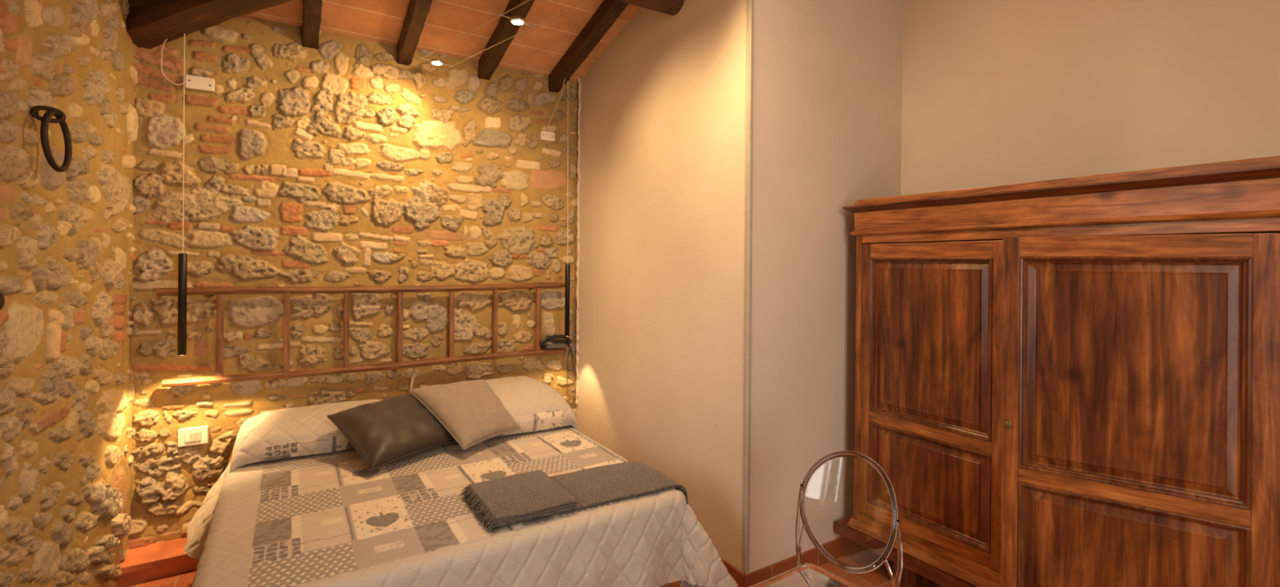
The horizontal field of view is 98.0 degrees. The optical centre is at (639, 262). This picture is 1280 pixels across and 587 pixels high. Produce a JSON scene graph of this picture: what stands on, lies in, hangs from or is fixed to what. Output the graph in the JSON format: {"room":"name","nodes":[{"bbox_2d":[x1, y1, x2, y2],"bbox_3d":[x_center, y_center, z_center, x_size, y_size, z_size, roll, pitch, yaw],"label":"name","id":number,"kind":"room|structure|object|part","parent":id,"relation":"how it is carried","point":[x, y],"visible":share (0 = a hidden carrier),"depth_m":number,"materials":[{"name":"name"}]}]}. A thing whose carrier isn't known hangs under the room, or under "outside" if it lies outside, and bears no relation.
{"room":"bedroom","nodes":[
{"label":"bedroom","id":0,"kind":"room"},
{"bbox_2d":[0,0,138,586],"bbox_3d":[-1.307,-0.386,0.534,0.393,3.950,5.700,0,0,-32],"label":"wall","id":1,"kind":"structure","parent":0,"point":[68,327],"depth_m":1.98,"materials":[{"name":"stone"}]},
{"bbox_2d":[0,291,4,310],"bbox_3d":[-1.644,0.097,1.393,0.064,0.060,0.060,0,0,-32],"label":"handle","id":2,"kind":"object","parent":1,"relation":"attached to","point":[2,296],"visible":1,"depth_m":1.41,"materials":[{"name":"metal"}]},
{"bbox_2d":[30,106,72,172],"bbox_3d":[-1.846,-0.387,1.737,0.082,0.203,0.133,0,0,-32],"label":"ring","id":3,"kind":"object","parent":1,"relation":"attached to","point":[60,117],"visible":1,"depth_m":1.73,"materials":[{"name":"black metal"}]},
{"bbox_2d":[127,15,578,548],"bbox_3d":[-1.145,-0.384,3.886,4.240,3.950,0.378,0,0,-32],"label":"wall","id":4,"kind":"structure","parent":0,"point":[334,164],"depth_m":3.28,"materials":[{"name":"stone"}]},
{"bbox_2d":[177,425,208,446],"bbox_3d":[-2.374,0.920,2.959,0.124,0.088,0.048,0,0,-32],"label":"light switch","id":5,"kind":"object","parent":4,"relation":"attached to","point":[196,435],"visible":1,"depth_m":2.94,"materials":[{"name":"white plastic"}]},
{"bbox_3d":[-2.363,0.920,2.943,0.068,0.050,0.003,0,0,-32],"label":"switch frame","id":6,"kind":"part","parent":5,"relation":"part of","materials":[{"name":"beige plastic"}]},
{"bbox_2d":[185,75,214,93],"bbox_3d":[-2.345,-0.954,2.970,0.120,0.068,0.044,0,0,-32],"label":"junction cover","id":7,"kind":"object","parent":4,"relation":"attached to","point":[192,82],"visible":1,"depth_m":2.95,"materials":[{"name":"white plastic"}]},
{"bbox_2d":[125,0,293,48],"bbox_3d":[-0.996,-1.491,2.443,3.630,0.867,0.217,0,0,13],"label":"beam","id":8,"kind":"structure","parent":4,"relation":"attached to","point":[149,23],"depth_m":2.67,"materials":[{"name":"brown wood"}]},
{"bbox_2d":[160,33,186,355],"bbox_3d":[-2.371,-0.367,2.831,0.107,1.659,0.190,0,0,-40],"label":"pendant lamp","id":9,"kind":"object","parent":8,"relation":"hanging from","point":[182,257],"visible":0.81,"depth_m":2.79,"materials":[{"name":"black metal"}]},
{"bbox_3d":[-2.378,-1.052,2.834,0.111,0.249,0.166,0,0,-32],"label":"feed cord","id":10,"kind":"part","parent":9,"relation":"part of","materials":[{"name":"white plastic"}]},
{"bbox_3d":[-2.298,0.207,2.795,0.035,0.509,0.035,0,0,-32],"label":"lamp shade","id":11,"kind":"part","parent":9,"relation":"part of","materials":[{"name":"black metal"}]},
{"bbox_3d":[-2.291,-0.607,2.795,0.004,1.123,0.004,0,0,-32],"label":"suspension cord","id":12,"kind":"part","parent":9,"relation":"part of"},
{"bbox_2d":[155,282,567,386],"bbox_3d":[-1.516,0.395,3.470,2.280,0.522,0.104,0,0,-32],"label":"wooden ladder","id":13,"kind":"object","parent":4,"relation":"attached to","point":[220,292],"visible":0.99,"depth_m":3.29,"materials":[{"name":"brown wood"}]},
{"bbox_3d":[-1.503,0.160,3.444,2.270,0.052,0.048,0,0,-32],"label":"rail","id":14,"kind":"part","parent":13,"relation":"part of","materials":[{"name":"brown wood"}]},
{"bbox_3d":[-1.492,0.631,3.453,2.255,0.051,0.048,0,0,-32],"label":"rail","id":15,"kind":"part","parent":13,"relation":"part of","materials":[{"name":"brown wood"}]},
{"bbox_2d":[409,358,418,393],"bbox_3d":[-1.429,0.743,3.521,0.062,0.271,0.015,0,0,-39],"label":"cable","id":16,"kind":"object","parent":13,"relation":"hanging from","point":[412,377],"visible":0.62,"depth_m":3.52,"materials":[{"name":"white plastic"}]},
{"bbox_2d":[538,334,573,379],"bbox_3d":[-0.602,0.682,4.004,0.272,0.334,0.066,0,0,-32],"label":"telephone","id":17,"kind":"object","parent":13,"relation":"on","point":[548,342],"visible":1,"depth_m":3.99,"materials":[{"name":"black plastic"}]},
{"bbox_3d":[-0.593,0.592,3.975,0.168,0.030,0.007,0,0,-32],"label":"plate","id":18,"kind":"part","parent":17,"relation":"part of","materials":[{"name":"grey plastic"}]},
{"bbox_3d":[-0.510,0.682,4.041,0.054,0.204,0.018,0,0,-32],"label":"handset cord","id":19,"kind":"part","parent":17,"relation":"part of","materials":[{"name":"black plastic"}]},
{"bbox_3d":[-0.507,0.721,4.059,0.030,0.258,0.059,0,0,29],"label":"line cord","id":20,"kind":"part","parent":17,"relation":"part of","materials":[{"name":"black plastic"}]},
{"bbox_2d":[400,0,589,75],"bbox_3d":[0.330,-1.199,1.886,4.939,0.003,0.188,0,0,44],"label":"cables","id":21,"kind":"object","parent":4,"relation":"attached to","point":[528,0],"visible":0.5,"depth_m":2.94,"materials":[{"name":"metal"}]},
{"bbox_2d":[419,57,453,67],"bbox_3d":[-1.228,-1.217,3.367,0.205,0.029,0.072,0,0,-32],"label":"spotlight","id":22,"kind":"object","parent":21,"relation":"attached to","point":[434,61],"visible":1,"depth_m":3.35,"materials":[{"name":"metal"}]},
{"bbox_3d":[-1.228,-1.205,3.367,0.058,0.005,0.058,0,0,-32],"label":"bulb","id":23,"kind":"part","parent":22,"relation":"part of","materials":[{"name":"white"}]},
{"bbox_2d":[498,13,535,28],"bbox_3d":[-0.612,-1.212,2.781,0.205,0.029,0.072,0,0,-32],"label":"spotlight","id":24,"kind":"object","parent":21,"relation":"attached to","point":[517,20],"visible":1,"depth_m":2.76,"materials":[{"name":"metal"}]},
{"bbox_3d":[-0.612,-1.200,2.781,0.058,0.005,0.058,0,0,-32],"label":"bulb","id":25,"kind":"part","parent":24,"relation":"part of","materials":[{"name":"white glass"}]},
{"bbox_2d":[539,130,555,142],"bbox_3d":[-0.672,-0.912,4.024,0.105,0.062,0.044,0,0,-32],"label":"junction cover","id":26,"kind":"object","parent":4,"relation":"attached to","point":[544,135],"visible":1,"depth_m":4.00,"materials":[{"name":"white plastic"}]},
{"bbox_2d":[246,0,639,80],"bbox_3d":[0.366,-1.878,1.562,4.180,1.207,5.869,0,0,-32],"label":"ceiling","id":27,"kind":"structure","parent":0,"point":[539,49],"depth_m":3.39,"materials":[{"name":"ceramic"}]},
{"bbox_2d":[302,0,322,49],"bbox_3d":[-1.744,-1.400,2.965,0.090,0.309,0.749,0,0,-32],"label":"rafter","id":28,"kind":"object","parent":27,"relation":"hanging from","point":[312,9],"visible":0.98,"depth_m":3.06,"materials":[{"name":"brown wood"}]},
{"bbox_2d":[396,0,432,66],"bbox_3d":[-1.177,-1.462,3.021,0.090,0.443,1.259,0,0,-32],"label":"rafter","id":29,"kind":"object","parent":27,"relation":"hanging from","point":[417,11],"visible":0.99,"depth_m":3.23,"materials":[{"name":"brown wood"}]},
{"bbox_2d":[477,0,534,79],"bbox_3d":[-0.609,-1.524,3.077,0.090,0.574,1.769,0,0,-32],"label":"rafter","id":30,"kind":"object","parent":27,"relation":"hanging from","point":[491,58],"visible":0.91,"depth_m":3.43,"materials":[{"name":"brown wood"}]},
{"bbox_2d":[548,0,629,93],"bbox_3d":[-0.043,-1.583,3.137,0.089,0.707,2.269,0,0,-32],"label":"rafter","id":31,"kind":"object","parent":27,"relation":"hanging from","point":[609,11],"visible":0.95,"depth_m":3.58,"materials":[{"name":"brown wood"}]},
{"bbox_2d":[547,78,570,336],"bbox_3d":[-0.576,-0.402,3.965,0.214,1.831,0.037,0,0,36],"label":"pendant lamp","id":32,"kind":"object","parent":31,"relation":"hanging from","point":[566,266],"visible":0.99,"depth_m":3.90,"materials":[{"name":"black metal"}]},
{"bbox_3d":[-0.588,-1.128,3.970,0.180,0.347,0.021,0,0,34],"label":"feed cord","id":33,"kind":"part","parent":32,"relation":"part of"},
{"bbox_3d":[-0.510,0.261,3.911,0.035,0.503,0.035,0,0,-32],"label":"lamp shade","id":34,"kind":"part","parent":32,"relation":"part of","materials":[{"name":"black metal"}]},
{"bbox_3d":[-0.508,-0.639,3.920,0.004,1.301,0.024,0,0,-32],"label":"suspension cord","id":35,"kind":"part","parent":32,"relation":"part of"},
{"bbox_2d":[619,0,684,15],"bbox_3d":[-0.574,-1.476,2.621,2.109,0.192,0.197,0,0,-32],"label":"log","id":36,"kind":"object","parent":27,"relation":"hanging from","point":[672,7],"visible":0.67,"depth_m":3.02,"materials":[{"name":"brown wood"}]},
{"bbox_2d":[119,558,943,586],"bbox_3d":[0.308,1.613,1.555,4.240,0.120,5.889,0,0,-32],"label":"floor","id":37,"kind":"structure","parent":0,"point":[880,576],"depth_m":2.72,"materials":[{"name":"tile"}]},
{"bbox_2d":[117,529,199,586],"bbox_3d":[-1.489,1.471,3.404,2.489,0.135,0.304,0,0,-32],"label":"brick step","id":38,"kind":"structure","parent":37,"relation":"on","point":[154,560],"depth_m":2.73,"materials":[{"name":"ceramic"}]},
{"bbox_3d":[-1.536,1.423,3.488,2.479,0.040,0.063,0,0,-32],"label":"stone sill","id":39,"kind":"part","parent":38,"relation":"part of","materials":[{"name":"stone"}]},
{"bbox_2d":[749,450,902,586],"bbox_3d":[0.601,1.116,1.822,0.498,0.880,0.435,0,0,-40],"label":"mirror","id":40,"kind":"object","parent":37,"relation":"on","point":[847,507],"visible":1,"depth_m":1.95,"materials":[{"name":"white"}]},
{"bbox_3d":[0.592,1.192,2.075,0.027,0.728,0.073,0,0,27],"label":"leg","id":41,"kind":"part","parent":40,"relation":"part of","materials":[{"name":"white"}]},
{"bbox_3d":[0.570,1.112,1.796,0.398,0.036,0.401,0,0,-39],"label":"seat","id":42,"kind":"part","parent":40,"relation":"part of","materials":[{"name":"white"}]},
{"bbox_3d":[0.861,1.194,1.830,0.094,0.728,0.045,0,0,-26],"label":"leg","id":43,"kind":"part","parent":40,"relation":"part of","materials":[{"name":"white"}]},
{"bbox_2d":[842,155,1279,586],"bbox_3d":[1.629,0.623,2.328,0.753,1.881,1.657,0,0,-32],"label":"wardrobe","id":44,"kind":"object","parent":37,"relation":"on","point":[1075,381],"visible":0.88,"depth_m":1.96,"materials":[{"name":"brown wood"}]},
{"bbox_3d":[1.146,0.604,2.886,0.050,1.510,0.032,0,0,-32],"label":"corner post","id":45,"kind":"part","parent":44,"relation":"part of","materials":[{"name":"brown wood"}]},
{"bbox_3d":[1.348,0.611,3.018,0.493,1.500,0.025,0,0,-32],"label":"panel","id":46,"kind":"part","parent":44,"relation":"part of","materials":[{"name":"brown wood"}]},
{"bbox_3d":[1.317,1.009,2.576,0.021,0.410,0.580,0,0,-32],"label":"panel moulding","id":47,"kind":"part","parent":44,"relation":"part of","materials":[{"name":"brown wood"}]},
{"bbox_3d":[1.323,0.363,2.576,0.021,0.771,0.580,0,0,-32],"label":"panel moulding","id":48,"kind":"part","parent":44,"relation":"part of","materials":[{"name":"brown wood"}]},
{"bbox_3d":[1.325,0.776,2.579,0.026,0.055,0.580,0,0,-32],"label":"rail","id":49,"kind":"part","parent":44,"relation":"part of","materials":[{"name":"brown wood"}]},
{"bbox_3d":[1.325,1.009,2.581,0.014,0.418,0.588,0,0,-32],"label":"panel","id":50,"kind":"part","parent":44,"relation":"part of","materials":[{"name":"brown wood"}]},
{"bbox_3d":[1.332,-0.058,2.579,0.026,0.072,0.580,0,0,-32],"label":"rail","id":51,"kind":"part","parent":44,"relation":"part of","materials":[{"name":"brown wood"}]},
{"bbox_3d":[1.336,0.591,2.564,0.028,1.371,0.713,0,0,-32],"label":"door","id":52,"kind":"part","parent":44,"relation":"part of","materials":[{"name":"brown wood"}]},
{"bbox_3d":[1.331,0.363,2.581,0.014,0.779,0.588,0,0,-32],"label":"panel","id":53,"kind":"part","parent":44,"relation":"part of","materials":[{"name":"brown wood"}]},
{"bbox_3d":[1.321,1.245,2.579,0.026,0.063,0.580,0,0,-32],"label":"rail","id":54,"kind":"part","parent":44,"relation":"part of","materials":[{"name":"brown wood"}]},
{"bbox_3d":[1.515,1.347,2.229,0.056,0.040,1.565,0,0,-32],"label":"moulding","id":55,"kind":"part","parent":44,"relation":"part of","materials":[{"name":"brown wood"}]},
{"bbox_3d":[1.526,1.305,2.256,0.028,0.050,1.500,0,0,-32],"label":"rail","id":56,"kind":"part","parent":44,"relation":"part of","materials":[{"name":"brown wood"}]},
{"bbox_3d":[1.724,-0.268,2.371,0.559,0.034,1.617,0,0,-32],"label":"crown moulding","id":57,"kind":"part","parent":44,"relation":"part of","materials":[{"name":"brown wood"}]},
{"bbox_3d":[1.741,-0.148,2.367,0.533,0.023,1.591,0,0,-32],"label":"frieze moulding","id":58,"kind":"part","parent":44,"relation":"part of","materials":[{"name":"brown wood"}]},
{"bbox_3d":[1.958,0.596,2.498,0.015,1.660,1.555,0,0,-32],"label":"panel","id":59,"kind":"part","parent":44,"relation":"part of","materials":[{"name":"brown wood"}]},
{"bbox_3d":[1.631,1.011,1.881,0.595,0.418,0.014,0,0,36],"label":"panel","id":60,"kind":"part","parent":44,"relation":"part of","materials":[{"name":"brown wood"}]},
{"bbox_3d":[1.636,0.366,1.881,0.595,0.779,0.014,0,0,36],"label":"panel","id":61,"kind":"part","parent":44,"relation":"part of","materials":[{"name":"brown wood"}]},
{"bbox_3d":[1.625,1.011,1.873,0.587,0.410,0.021,0,0,36],"label":"panel moulding","id":62,"kind":"part","parent":44,"relation":"part of","materials":[{"name":"brown wood"}]},
{"bbox_3d":[1.631,0.779,1.879,0.587,0.055,0.026,0,0,36],"label":"rail","id":63,"kind":"part","parent":44,"relation":"part of","materials":[{"name":"brown wood"}]},
{"bbox_3d":[1.630,0.366,1.873,0.587,0.771,0.021,0,0,36],"label":"panel moulding","id":64,"kind":"part","parent":44,"relation":"part of","materials":[{"name":"brown wood"}]},
{"bbox_3d":[1.638,-0.056,1.879,0.587,0.072,0.026,0,0,36],"label":"rail","id":65,"kind":"part","parent":44,"relation":"part of","materials":[{"name":"brown wood"}]},
{"bbox_3d":[1.640,0.594,1.873,0.711,1.371,0.028,0,0,36],"label":"door","id":66,"kind":"part","parent":44,"relation":"part of","materials":[{"name":"brown wood"}]},
{"bbox_2d":[575,0,902,574],"bbox_3d":[0.607,-0.645,3.777,1.395,4.400,1.869,0,0,-32],"label":"wall","id":67,"kind":"structure","parent":0,"point":[660,344],"depth_m":2.94,"materials":[{"name":"beige paint"}]},
{"bbox_2d":[574,79,581,403],"bbox_3d":[-0.459,-0.170,4.142,0.027,2.434,0.040,0,0,-32],"label":"trim","id":68,"kind":"structure","parent":67,"relation":"attached to","point":[579,80],"depth_m":4.14,"materials":[{"name":"beige paint"}]},
{"bbox_2d":[720,557,747,586],"bbox_3d":[0.004,1.505,3.387,0.015,0.090,1.863,0,0,-32],"label":"baseboard","id":69,"kind":"structure","parent":67,"relation":"attached to","point":[738,575],"depth_m":2.65,"materials":[{"name":"ceramic"}]},
{"bbox_2d":[742,0,754,572],"bbox_3d":[0.512,-0.171,2.628,0.022,3.250,0.029,0,0,-32],"label":"trim","id":70,"kind":"structure","parent":67,"relation":"attached to","point":[749,27],"depth_m":2.62,"materials":[{"name":"paint"}]},
{"bbox_2d":[744,546,828,586],"bbox_3d":[1.001,1.512,2.923,1.209,0.092,0.015,0,0,-32],"label":"baseboard","id":71,"kind":"structure","parent":67,"relation":"attached to","point":[813,556],"depth_m":2.72,"materials":[{"name":"ceramic"}]},
{"bbox_2d":[901,0,1279,195],"bbox_3d":[2.584,-1.029,1.764,0.200,5.200,3.640,0,0,-32],"label":"wall","id":72,"kind":"structure","parent":0,"point":[995,92],"depth_m":2.52,"materials":[{"name":"beige paint"}]},
{"bbox_3d":[-0.997,1.273,2.734,1.615,0.538,1.722,0,0,-32],"label":"double bed","id":73,"kind":"object","parent":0,"visible":0},
{"bbox_2d":[184,376,737,586],"bbox_3d":[-0.949,1.106,2.658,2.120,0.723,1.990,0,0,-32],"label":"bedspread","id":74,"kind":"object","parent":73,"relation":"on","point":[295,504],"visible":0.73,"depth_m":2.26,"materials":[{"name":"beige fabric"}]},
{"bbox_2d":[326,393,455,471],"bbox_3d":[-1.256,0.834,2.841,0.452,0.220,0.475,0,0,37],"label":"cushion","id":75,"kind":"object","parent":74,"relation":"on","point":[388,430],"visible":0.96,"depth_m":2.76,"materials":[{"name":"brown leather"}]},
{"bbox_2d":[408,379,519,449],"bbox_3d":[-0.950,0.808,3.096,0.498,0.253,0.437,0,0,36],"label":"cushion","id":76,"kind":"object","parent":74,"relation":"on","point":[471,411],"visible":1,"depth_m":3.00,"materials":[{"name":"grey fabric"}]},
{"bbox_2d":[460,460,688,532],"bbox_3d":[-0.268,1.022,2.395,0.896,0.181,0.411,0,0,-32],"label":"throw blanket","id":77,"kind":"object","parent":74,"relation":"on","point":[521,497],"visible":1,"depth_m":2.31,"materials":[{"name":"grey fabric"}]}
]}

